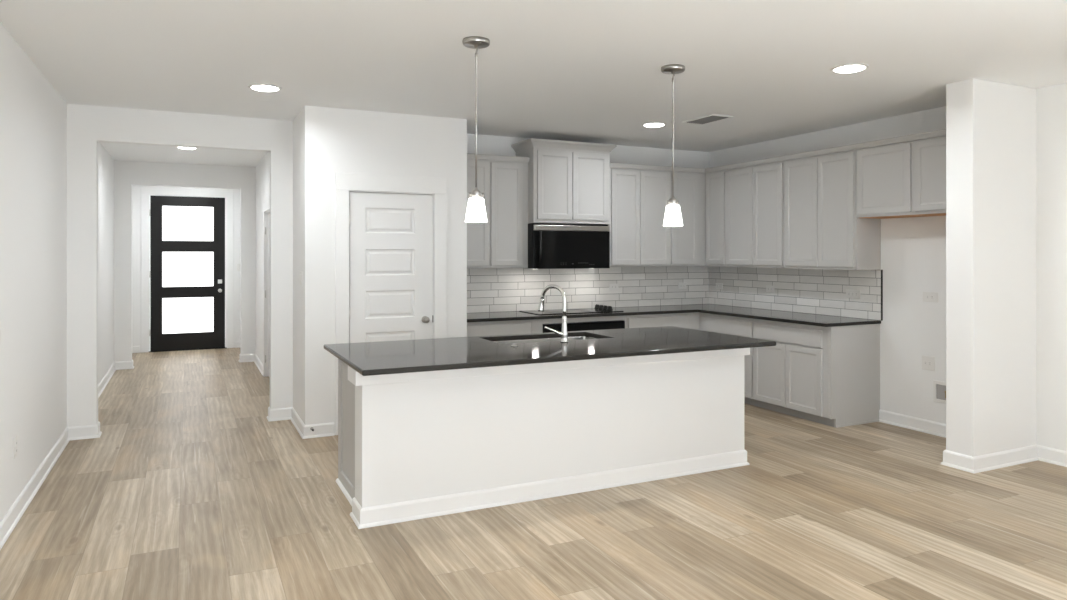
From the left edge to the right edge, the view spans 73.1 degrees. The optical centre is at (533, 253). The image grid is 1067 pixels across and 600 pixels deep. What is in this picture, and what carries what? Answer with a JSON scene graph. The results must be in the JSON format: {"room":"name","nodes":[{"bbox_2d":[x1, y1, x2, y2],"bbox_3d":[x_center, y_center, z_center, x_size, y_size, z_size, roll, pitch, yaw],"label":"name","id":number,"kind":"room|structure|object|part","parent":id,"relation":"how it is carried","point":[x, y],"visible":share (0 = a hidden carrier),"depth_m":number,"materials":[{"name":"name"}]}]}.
{"room":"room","nodes":[
{"label":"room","id":0,"kind":"room"},
{"bbox_2d":[0,22,113,521],"bbox_3d":[-2.719,0.150,3.492,0.140,2.740,13.050,0,0,-26],"label":"wall","id":1,"kind":"structure","parent":0,"point":[33,115],"depth_m":4.63,"materials":[{"name":"white paint"}]},
{"bbox_2d":[13,435,16,458],"bbox_3d":[-2.950,1.102,4.102,0.010,0.116,0.072,0,0,-26],"label":"wall outlet","id":2,"kind":"object","parent":1,"relation":"attached to","point":[15,437],"visible":1,"depth_m":4.09,"materials":[{"name":"white plastic"}]},
{"bbox_2d":[114,160,255,361],"bbox_3d":[-4.725,0.150,9.834,1.970,2.740,0.120,0,0,-26],"label":"wall","id":3,"kind":"structure","parent":0,"point":[127,174],"depth_m":9.70,"materials":[{"name":"white paint"}]},
{"bbox_2d":[132,185,239,352],"bbox_3d":[-5.456,0.150,11.391,1.860,2.740,0.120,0,0,-26],"label":"wall","id":4,"kind":"structure","parent":0,"point":[136,189],"depth_m":11.04,"materials":[{"name":"white paint"}]},
{"bbox_2d":[141,186,233,352],"bbox_3d":[-5.428,0.220,11.328,1.317,2.600,0.018,0,0,-26],"label":"trim","id":5,"kind":"structure","parent":4,"relation":"attached to","point":[146,191],"depth_m":11.29,"materials":[{"name":"white paint"}]},
{"bbox_2d":[149,195,226,351],"bbox_3d":[-5.443,0.302,11.359,1.107,2.435,0.189,0,0,-26],"label":"door","id":6,"kind":"structure","parent":4,"relation":"in","point":[187,234],"depth_m":11.34,"materials":[{"name":"black paint"}]},
{"bbox_3d":[-5.447,-0.470,11.361,0.754,0.568,0.012,0,0,-26],"label":"glass","id":7,"kind":"part","parent":6,"relation":"part of","materials":[{"name":"white glass"}]},
{"bbox_3d":[-5.447,0.247,11.361,0.754,0.573,0.012,0,0,-26],"label":"glass","id":8,"kind":"part","parent":6,"relation":"part of","materials":[{"name":"white glass"}]},
{"bbox_3d":[-5.447,0.972,11.361,0.754,0.581,0.012,0,0,-26],"label":"glass","id":9,"kind":"part","parent":6,"relation":"part of","materials":[{"name":"white glass"}]},
{"bbox_2d":[256,152,269,363],"bbox_3d":[-3.043,0.150,8.467,0.120,2.740,3.800,0,0,-26],"label":"wall","id":10,"kind":"structure","parent":0,"point":[263,167],"depth_m":9.46,"materials":[{"name":"white paint"}]},
{"bbox_2d":[263,199,269,376],"bbox_3d":[-3.142,0.450,8.514,0.018,2.140,1.010,0,0,-26],"label":"trim","id":11,"kind":"structure","parent":10,"relation":"attached to","point":[266,206],"depth_m":8.88,"materials":[{"name":"white paint"}]},
{"bbox_2d":[265,210,269,376],"bbox_3d":[-3.083,0.505,8.542,0.126,2.030,0.830,0,0,-26],"label":"door","id":12,"kind":"structure","parent":10,"relation":"in","point":[267,214],"depth_m":8.88,"materials":[{"name":"white paint"}]},
{"bbox_2d":[267,407,334,438],"bbox_3d":[-2.443,1.467,6.937,0.368,0.106,2.399,0,0,-32],"label":"baseboard","id":13,"kind":"structure","parent":10,"relation":"attached to","point":[324,429],"depth_m":6.07,"materials":[{"name":"white paint"}]},
{"bbox_2d":[293,105,466,434],"bbox_3d":[-1.429,0.150,6.624,1.415,2.740,0.860,0,0,-26],"label":"wall","id":14,"kind":"structure","parent":0,"point":[327,141],"depth_m":6.12,"materials":[{"name":"white paint"}]},
{"bbox_2d":[335,173,446,434],"bbox_3d":[-1.219,0.421,6.238,0.978,2.197,0.018,0,0,-26],"label":"trim","id":15,"kind":"structure","parent":14,"relation":"attached to","point":[344,182],"depth_m":6.14,"materials":[{"name":"white paint"}]},
{"bbox_2d":[349,191,433,342],"bbox_3d":[-1.236,0.494,6.273,0.756,2.052,0.180,0,0,-26],"label":"door","id":16,"kind":"structure","parent":14,"relation":"in","point":[391,234],"depth_m":6.25,"materials":[{"name":"white paint"}]},
{"bbox_3d":[-0.948,0.584,6.348,0.062,0.062,0.066,0,0,-26],"label":"knob","id":17,"kind":"part","parent":16,"relation":"part of","materials":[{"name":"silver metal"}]},
{"bbox_2d":[67,104,708,426],"bbox_3d":[-0.922,0.150,7.294,6.670,2.740,0.150,0,0,-26],"label":"wall","id":18,"kind":"structure","parent":0,"point":[87,125],"depth_m":6.19,"materials":[{"name":"white paint"}]},
{"bbox_2d":[467,159,527,268],"bbox_3d":[-0.484,-0.392,7.237,0.815,1.076,0.330,0,0,-26],"label":"upper cabinet","id":19,"kind":"object","parent":18,"relation":"attached to","point":[501,241],"visible":0.72,"depth_m":7.13,"materials":[{"name":"grey paint"}]},
{"bbox_3d":[-0.601,-0.390,7.008,0.365,1.021,0.018,0,0,-26],"label":"door","id":20,"kind":"part","parent":19,"relation":"part of","materials":[{"name":"grey paint"}]},
{"bbox_2d":[467,153,529,161],"bbox_3d":[-0.411,-0.945,7.087,0.815,0.046,0.042,0,0,-26],"label":"trim","id":21,"kind":"structure","parent":19,"relation":"attached to","point":[469,155],"depth_m":7.11,"materials":[{"name":"grey paint"}]},
{"bbox_3d":[-0.265,-0.390,7.169,0.340,1.021,0.018,0,0,-26],"label":"door","id":22,"kind":"part","parent":19,"relation":"part of","materials":[{"name":"grey paint"}]},
{"bbox_2d":[511,138,616,224],"bbox_3d":[0.318,-0.723,7.537,0.992,0.830,0.483,0,0,-26],"label":"upper cabinet","id":23,"kind":"object","parent":18,"relation":"attached to","point":[569,181],"visible":0.94,"depth_m":7.33,"materials":[{"name":"grey paint"}]},
{"bbox_3d":[0.216,-0.691,7.268,0.392,0.689,0.018,0,0,-26],"label":"door","id":24,"kind":"part","parent":23,"relation":"part of","materials":[{"name":"grey paint"}]},
{"bbox_3d":[0.318,-1.101,7.537,0.992,0.073,0.483,0,0,-26],"label":"crown molding","id":25,"kind":"part","parent":23,"relation":"part of","materials":[{"name":"grey paint"}]},
{"bbox_2d":[528,223,609,268],"bbox_3d":[0.317,-0.072,7.518,0.882,0.460,0.484,0,0,-26],"label":"microwave","id":26,"kind":"object","parent":23,"relation":"attached to","point":[550,246],"visible":0.98,"depth_m":7.32,"materials":[{"name":"black glass"}]},
{"bbox_3d":[0.068,-0.066,7.157,0.021,0.320,0.049,0,0,-26],"label":"handle","id":27,"kind":"part","parent":26,"relation":"part of","materials":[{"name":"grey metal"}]},
{"bbox_3d":[0.590,-0.691,7.447,0.420,0.689,0.018,0,0,-26],"label":"door","id":28,"kind":"part","parent":23,"relation":"part of","materials":[{"name":"grey paint"}]},
{"bbox_2d":[605,167,669,266],"bbox_3d":[1.094,-0.392,7.995,0.822,1.076,0.330,0,0,-26],"label":"upper cabinet","id":29,"kind":"object","parent":18,"relation":"attached to","point":[639,237],"visible":0.8,"depth_m":7.84,"materials":[{"name":"grey paint"}]},
{"bbox_3d":[0.995,-0.390,7.774,0.357,1.021,0.018,0,0,-26],"label":"door","id":30,"kind":"part","parent":29,"relation":"part of","materials":[{"name":"grey paint"}]},
{"bbox_3d":[1.340,-0.390,7.940,0.395,1.021,0.018,0,0,-26],"label":"door","id":31,"kind":"part","parent":29,"relation":"part of","materials":[{"name":"grey paint"}]},
{"bbox_2d":[610,129,945,172],"bbox_3d":[2.071,-0.945,6.530,1.313,0.046,3.195,0,0,-26],"label":"trim","id":32,"kind":"structure","parent":29,"relation":"attached to","point":[938,133],"depth_m":6.96,"materials":[{"name":"grey paint"}]},
{"bbox_2d":[467,266,882,320],"bbox_3d":[1.115,0.376,6.857,3.375,0.459,2.401,0,0,-26],"label":"backsplash","id":33,"kind":"structure","parent":18,"relation":"attached to","point":[810,291],"depth_m":7.71,"materials":[{"name":"grey tile"}]},
{"bbox_3d":[3.147,0.376,6.504,0.018,0.459,0.006,0,0,-26],"label":"edge trim","id":34,"kind":"part","parent":33,"relation":"part of","materials":[{"name":"grey metal"}]},
{"bbox_2d":[670,171,705,266],"bbox_3d":[1.824,-0.392,8.345,0.795,1.076,0.330,0,0,-26],"label":"upper cabinet","id":35,"kind":"object","parent":18,"relation":"attached to","point":[687,241],"visible":0.57,"depth_m":8.14,"materials":[{"name":"grey paint"}]},
{"bbox_2d":[0,348,1066,599],"bbox_3d":[-0.132,1.570,5.705,7.100,0.100,15.200,0,0,-26],"label":"floor","id":36,"kind":"structure","parent":0,"point":[187,489],"depth_m":4.05,"materials":[{"name":"brown wood"}]},
{"bbox_2d":[467,320,531,336],"bbox_3d":[-0.465,1.079,7.091,0.722,0.883,0.608,0,0,-26],"label":"base cabinet","id":37,"kind":"object","parent":36,"relation":"on","point":[490,328],"visible":0.09,"depth_m":6.83,"materials":[{"name":"grey paint"}]},
{"bbox_2d":[467,304,880,326],"bbox_3d":[1.113,0.621,6.863,3.372,0.030,2.387,0,0,-26],"label":"countertop","id":38,"kind":"structure","parent":37,"relation":"on","point":[754,313],"depth_m":7.15,"materials":[{"name":"grey stone"}]},
{"bbox_2d":[520,304,622,314],"bbox_3d":[0.397,0.582,7.528,0.980,0.048,0.480,0,0,-26],"label":"cooktop","id":39,"kind":"object","parent":38,"relation":"in","point":[598,308],"visible":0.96,"depth_m":7.56,"materials":[{"name":"black glass"}]},
{"bbox_3d":[0.397,0.602,7.528,0.980,0.007,0.480,0,0,-26],"label":"glass","id":40,"kind":"part","parent":39,"relation":"part of","materials":[{"name":"black glass"}]},
{"bbox_2d":[336,348,749,528],"bbox_3d":[0.096,1.079,4.989,2.823,0.883,0.920,0,0,-26],"label":"kitchen island","id":41,"kind":"object","parent":36,"relation":"on","point":[426,444],"visible":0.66,"depth_m":4.48,"materials":[{"name":"white paint"}]},
{"bbox_3d":[-1.169,1.510,4.507,0.017,0.020,0.662,0,0,-26],"label":"shoe molding","id":42,"kind":"part","parent":41,"relation":"part of","materials":[{"name":"white paint"}]},
{"bbox_3d":[-1.147,1.079,4.503,0.020,0.883,0.688,0,0,-26],"label":"panel","id":43,"kind":"part","parent":41,"relation":"part of","materials":[{"name":"grey paint"}]},
{"bbox_3d":[0.244,0.684,4.682,2.823,0.095,0.219,0,0,-26],"label":"apron rail","id":44,"kind":"part","parent":41,"relation":"part of","materials":[{"name":"white paint"}]},
{"bbox_3d":[0.242,1.467,4.682,2.793,0.106,0.240,0,0,-26],"label":"baseboard","id":45,"kind":"part","parent":41,"relation":"part of","materials":[{"name":"white paint"}]},
{"bbox_2d":[324,326,775,375],"bbox_3d":[0.137,0.621,4.880,2.840,0.030,1.190,0,0,-26],"label":"island countertop","id":46,"kind":"structure","parent":41,"relation":"on","point":[420,355],"depth_m":4.59,"materials":[{"name":"grey stone"}]},
{"bbox_2d":[493,336,598,343],"bbox_3d":[0.096,0.739,5.190,0.917,0.206,0.467,0,0,-26],"label":"sink","id":47,"kind":"object","parent":46,"relation":"in","point":[570,337],"visible":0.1,"depth_m":5.40,"materials":[{"name":"silver metal"}]},
{"bbox_2d":[538,284,567,342],"bbox_3d":[0.125,0.409,4.967,0.171,0.393,0.212,0,0,-26],"label":"kitchen faucet","id":48,"kind":"object","parent":46,"relation":"on","point":[564,334],"visible":1,"depth_m":4.91,"materials":[{"name":"silver metal"}]},
{"bbox_3d":[0.136,0.322,4.969,0.205,0.217,0.027,0,0,32],"label":"spout","id":49,"kind":"part","parent":48,"relation":"part of","materials":[{"name":"silver metal"}]},
{"bbox_3d":[0.146,0.533,4.898,0.150,0.082,0.027,0,0,-20],"label":"handle","id":50,"kind":"part","parent":48,"relation":"part of","materials":[{"name":"silver metal"}]},
{"bbox_2d":[532,315,626,332],"bbox_3d":[0.347,1.079,7.492,1.086,0.883,0.589,0,0,-26],"label":"base cabinet","id":51,"kind":"object","parent":36,"relation":"on","point":[537,324],"visible":0.12,"depth_m":7.18,"materials":[{"name":"grey paint"}]},
{"bbox_2d":[543,320,624,332],"bbox_3d":[0.413,1.034,7.454,0.928,0.681,0.637,0,0,-26],"label":"oven","id":52,"kind":"object","parent":51,"relation":"in","point":[616,324],"visible":0.19,"depth_m":7.24,"materials":[{"name":"black glass"}]},
{"bbox_2d":[627,312,699,329],"bbox_3d":[1.539,1.079,8.053,1.545,0.883,0.608,0,0,-26],"label":"base cabinet","id":53,"kind":"object","parent":36,"relation":"on","point":[684,320],"visible":0.11,"depth_m":7.66,"materials":[{"name":"grey paint"}]},
{"bbox_3d":[1.321,0.749,7.621,0.753,0.162,0.018,0,0,-26],"label":"drawer","id":54,"kind":"part","parent":53,"relation":"part of","materials":[{"name":"grey paint"}]},
{"bbox_2d":[700,313,757,406],"bbox_3d":[2.265,1.079,7.620,0.638,0.883,0.836,0,0,-26],"label":"base cabinet","id":55,"kind":"object","parent":36,"relation":"on","point":[731,325],"visible":0.23,"depth_m":7.28,"materials":[{"name":"grey paint"}]},
{"bbox_3d":[1.996,0.752,7.464,0.018,0.155,0.766,0,0,-26],"label":"drawer","id":56,"kind":"part","parent":55,"relation":"part of","materials":[{"name":"grey paint"}]},
{"bbox_3d":[2.075,1.140,7.299,0.018,0.590,0.400,0,0,-26],"label":"door","id":57,"kind":"part","parent":55,"relation":"part of","materials":[{"name":"grey paint"}]},
{"bbox_2d":[753,319,879,427],"bbox_3d":[2.652,1.079,6.814,0.639,0.883,0.952,0,0,-26],"label":"base cabinet","id":58,"kind":"object","parent":36,"relation":"on","point":[830,376],"visible":0.91,"depth_m":6.47,"materials":[{"name":"grey paint"}]},
{"bbox_3d":[2.262,1.140,6.909,0.018,0.590,0.418,0,0,-26],"label":"door","id":59,"kind":"part","parent":58,"relation":"part of","materials":[{"name":"grey paint"}]},
{"bbox_3d":[2.354,0.755,6.717,0.018,0.150,0.844,0,0,-26],"label":"drawer","id":60,"kind":"part","parent":58,"relation":"part of","materials":[{"name":"grey paint"}]},
{"bbox_3d":[2.446,1.140,6.526,0.018,0.590,0.420,0,0,-26],"label":"door","id":61,"kind":"part","parent":58,"relation":"part of","materials":[{"name":"grey paint"}]},
{"bbox_3d":[2.861,1.079,6.405,0.617,0.883,0.018,0,0,-26],"label":"panel","id":62,"kind":"part","parent":58,"relation":"part of","materials":[{"name":"grey paint"}]},
{"bbox_3d":[2.893,1.512,6.405,0.559,0.016,0.008,0,0,-26],"label":"shoe molding","id":63,"kind":"part","parent":58,"relation":"part of","materials":[{"name":"grey paint"}]},
{"bbox_2d":[0,0,1066,166],"bbox_3d":[-0.132,-1.270,5.705,7.100,0.100,15.200,0,0,-26],"label":"ceiling","id":64,"kind":"structure","parent":0,"point":[589,71],"depth_m":4.55,"materials":[{"name":"white paint"}]},
{"bbox_2d":[248,84,281,91],"bbox_3d":[-1.973,-1.209,5.291,0.236,0.020,0.236,0,0,-26],"label":"recessed light","id":65,"kind":"object","parent":64,"relation":"in","point":[258,87],"visible":1,"depth_m":5.25,"materials":[{"name":"white plastic"}]},
{"bbox_2d":[462,36,489,221],"bbox_3d":[-0.328,-0.700,4.117,0.158,1.039,0.158,0,0,-26],"label":"pendant lamp","id":66,"kind":"object","parent":64,"relation":"hanging from","point":[476,211],"visible":1,"depth_m":4.09,"materials":[{"name":"white glass"}]},
{"bbox_3d":[-0.328,-0.248,4.117,0.128,0.136,0.128,0,0,-26],"label":"lamp shade","id":67,"kind":"part","parent":66,"relation":"part of","materials":[{"name":"white glass"}]},
{"bbox_2d":[469,187,483,197],"bbox_3d":[-0.328,-0.349,4.117,0.083,0.062,0.052,0,0,3],"label":"socket","id":68,"kind":"object","parent":66,"relation":"attached to","point":[476,193],"depth_m":4.10,"materials":[{"name":"grey metal"}]},
{"bbox_3d":[-0.326,-0.771,4.117,0.020,0.813,0.016,0,0,-26],"label":"rod","id":69,"kind":"part","parent":66,"relation":"part of","materials":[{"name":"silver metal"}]},
{"bbox_2d":[641,122,666,126],"bbox_3d":[1.140,-1.209,6.810,0.236,0.020,0.236,0,0,-26],"label":"recessed light","id":70,"kind":"object","parent":64,"relation":"in","point":[652,124],"visible":1,"depth_m":6.76,"materials":[{"name":"white"}]},
{"bbox_2d":[661,64,684,225],"bbox_3d":[0.913,-0.700,4.712,0.158,1.039,0.158,0,0,-26],"label":"pendant lamp","id":71,"kind":"object","parent":64,"relation":"hanging from","point":[672,217],"visible":1,"depth_m":4.68,"materials":[{"name":"white glass"}]},
{"bbox_2d":[667,195,678,204],"bbox_3d":[0.913,-0.349,4.712,0.083,0.062,0.052,0,0,3],"label":"socket","id":72,"kind":"object","parent":71,"relation":"attached to","point":[672,201],"depth_m":4.69,"materials":[{"name":"grey metal"}]},
{"bbox_3d":[0.913,-0.248,4.712,0.128,0.136,0.128,0,0,-26],"label":"lamp shade","id":73,"kind":"part","parent":71,"relation":"part of","materials":[{"name":"white glass"}]},
{"bbox_3d":[0.915,-0.771,4.713,0.020,0.813,0.016,0,0,-26],"label":"rod","id":74,"kind":"part","parent":71,"relation":"part of","materials":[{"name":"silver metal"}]},
{"bbox_2d":[682,114,732,124],"bbox_3d":[1.575,-1.214,6.529,0.240,0.012,0.420,0,0,-26],"label":"ceiling vent","id":75,"kind":"object","parent":64,"relation":"in","point":[710,118],"visible":1,"depth_m":6.50,"materials":[{"name":"white plastic"}]},
{"bbox_2d":[830,63,868,72],"bbox_3d":[2.080,-1.209,4.737,0.236,0.020,0.236,0,0,-26],"label":"recessed light","id":76,"kind":"object","parent":64,"relation":"in","point":[856,67],"visible":1,"depth_m":4.70,"materials":[{"name":"white"}]},
{"bbox_2d":[709,83,1066,450],"bbox_3d":[4.114,0.150,4.648,0.120,2.740,9.220,0,0,-26],"label":"wall","id":77,"kind":"structure","parent":0,"point":[913,249],"depth_m":6.08,"materials":[{"name":"white paint"}]},
{"bbox_2d":[0,346,1066,549],"bbox_3d":[-0.093,1.467,5.706,6.550,0.106,14.770,0,0,-26],"label":"baseboard","id":78,"kind":"structure","parent":77,"relation":"attached to","point":[997,460],"depth_m":5.19,"materials":[{"name":"white paint"}]},
{"bbox_2d":[706,170,725,266],"bbox_3d":[2.179,-0.392,8.159,0.329,1.076,0.349,0,0,-26],"label":"upper cabinet","id":79,"kind":"object","parent":77,"relation":"attached to","point":[715,181],"visible":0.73,"depth_m":8.06,"materials":[{"name":"grey paint"}]},
{"bbox_2d":[716,283,722,289],"bbox_3d":[2.185,0.385,8.481,0.010,0.074,0.118,0,0,-26],"label":"wall outlet","id":80,"kind":"object","parent":77,"relation":"attached to","point":[718,285],"visible":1,"depth_m":8.47,"materials":[{"name":"white plastic"}]},
{"bbox_2d":[726,161,784,267],"bbox_3d":[2.441,-0.392,7.613,0.329,1.076,0.860,0,0,-26],"label":"upper cabinet","id":81,"kind":"object","parent":77,"relation":"attached to","point":[755,195],"visible":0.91,"depth_m":7.49,"materials":[{"name":"grey paint"}]},
{"bbox_3d":[2.212,-0.390,7.729,0.018,1.021,0.412,0,0,-26],"label":"door","id":82,"kind":"part","parent":81,"relation":"part of","materials":[{"name":"grey paint"}]},
{"bbox_3d":[2.392,-0.390,7.356,0.018,1.021,0.404,0,0,-26],"label":"door","id":83,"kind":"part","parent":81,"relation":"part of","materials":[{"name":"grey paint"}]},
{"bbox_2d":[766,285,773,292],"bbox_3d":[2.542,0.382,7.737,0.010,0.074,0.118,0,0,-26],"label":"wall outlet","id":84,"kind":"object","parent":77,"relation":"attached to","point":[770,289],"visible":1,"depth_m":7.73,"materials":[{"name":"white plastic"}]},
{"bbox_2d":[785,150,880,269],"bbox_3d":[2.812,-0.392,6.838,0.329,1.076,0.856,0,0,-26],"label":"upper cabinet","id":85,"kind":"object","parent":77,"relation":"attached to","point":[823,229],"visible":0.94,"depth_m":6.66,"materials":[{"name":"grey paint"}]},
{"bbox_3d":[2.584,-0.390,6.956,0.018,1.021,0.406,0,0,-26],"label":"door","id":86,"kind":"part","parent":85,"relation":"part of","materials":[{"name":"grey paint"}]},
{"bbox_3d":[2.762,-0.390,6.585,0.018,1.021,0.404,0,0,-26],"label":"door","id":87,"kind":"part","parent":85,"relation":"part of","materials":[{"name":"grey paint"}]},
{"bbox_2d":[846,289,860,298],"bbox_3d":[3.005,0.381,6.772,0.010,0.078,0.160,0,0,-26],"label":"wall outlet","id":88,"kind":"object","parent":77,"relation":"attached to","point":[849,293],"visible":1,"depth_m":6.76,"materials":[{"name":"white plastic"}]},
{"bbox_2d":[857,136,945,218],"bbox_3d":[3.242,-0.622,5.944,0.329,0.616,1.127,0,0,-26],"label":"upper cabinet","id":89,"kind":"object","parent":77,"relation":"attached to","point":[904,179],"visible":0.69,"depth_m":5.96,"materials":[{"name":"grey paint"}]},
{"bbox_3d":[2.978,-0.625,6.134,0.018,0.563,0.520,0,0,-26],"label":"door","id":90,"kind":"part","parent":89,"relation":"part of","materials":[{"name":"grey paint"}]},
{"bbox_3d":[3.221,-0.625,5.628,0.018,0.563,0.522,0,0,-26],"label":"door","id":91,"kind":"part","parent":89,"relation":"part of","materials":[{"name":"grey paint"}]},
{"bbox_2d":[922,355,934,370],"bbox_3d":[3.343,0.929,6.103,0.010,0.118,0.118,0,0,-26],"label":"wall outlet","id":92,"kind":"object","parent":77,"relation":"attached to","point":[928,362],"visible":1,"depth_m":6.10,"materials":[{"name":"white plastic"}]},
{"bbox_2d":[923,292,937,301],"bbox_3d":[3.352,0.368,6.085,0.010,0.082,0.140,0,0,-26],"label":"wall outlet","id":93,"kind":"object","parent":77,"relation":"attached to","point":[927,296],"visible":1,"depth_m":6.08,"materials":[{"name":"white plastic"}]},
{"bbox_2d":[933,380,945,403],"bbox_3d":[3.404,1.155,5.960,0.028,0.180,0.210,0,0,-26],"label":"water supply box","id":94,"kind":"object","parent":77,"relation":"attached to","point":[939,387],"visible":0.49,"depth_m":6.01,"materials":[{"name":"white plastic"}]},
{"bbox_2d":[946,78,1035,456],"bbox_3d":[3.345,0.150,5.255,0.740,2.740,0.200,0,0,-26],"label":"wall","id":95,"kind":"structure","parent":0,"point":[991,126],"depth_m":5.12,"materials":[{"name":"white paint"}]},
{"bbox_3d":[-4.300,0.150,10.992,0.120,2.740,1.600,0,0,-26],"label":"wall","id":96,"kind":"structure","parent":0,"visible":0},
{"bbox_2d":[235,341,262,374],"bbox_3d":[-4.107,1.467,10.297,0.214,0.106,3.020,0,0,-26],"label":"baseboard","id":97,"kind":"structure","parent":96,"relation":"attached to","point":[245,357],"depth_m":10.08,"materials":[{"name":"white paint"}]}
]}

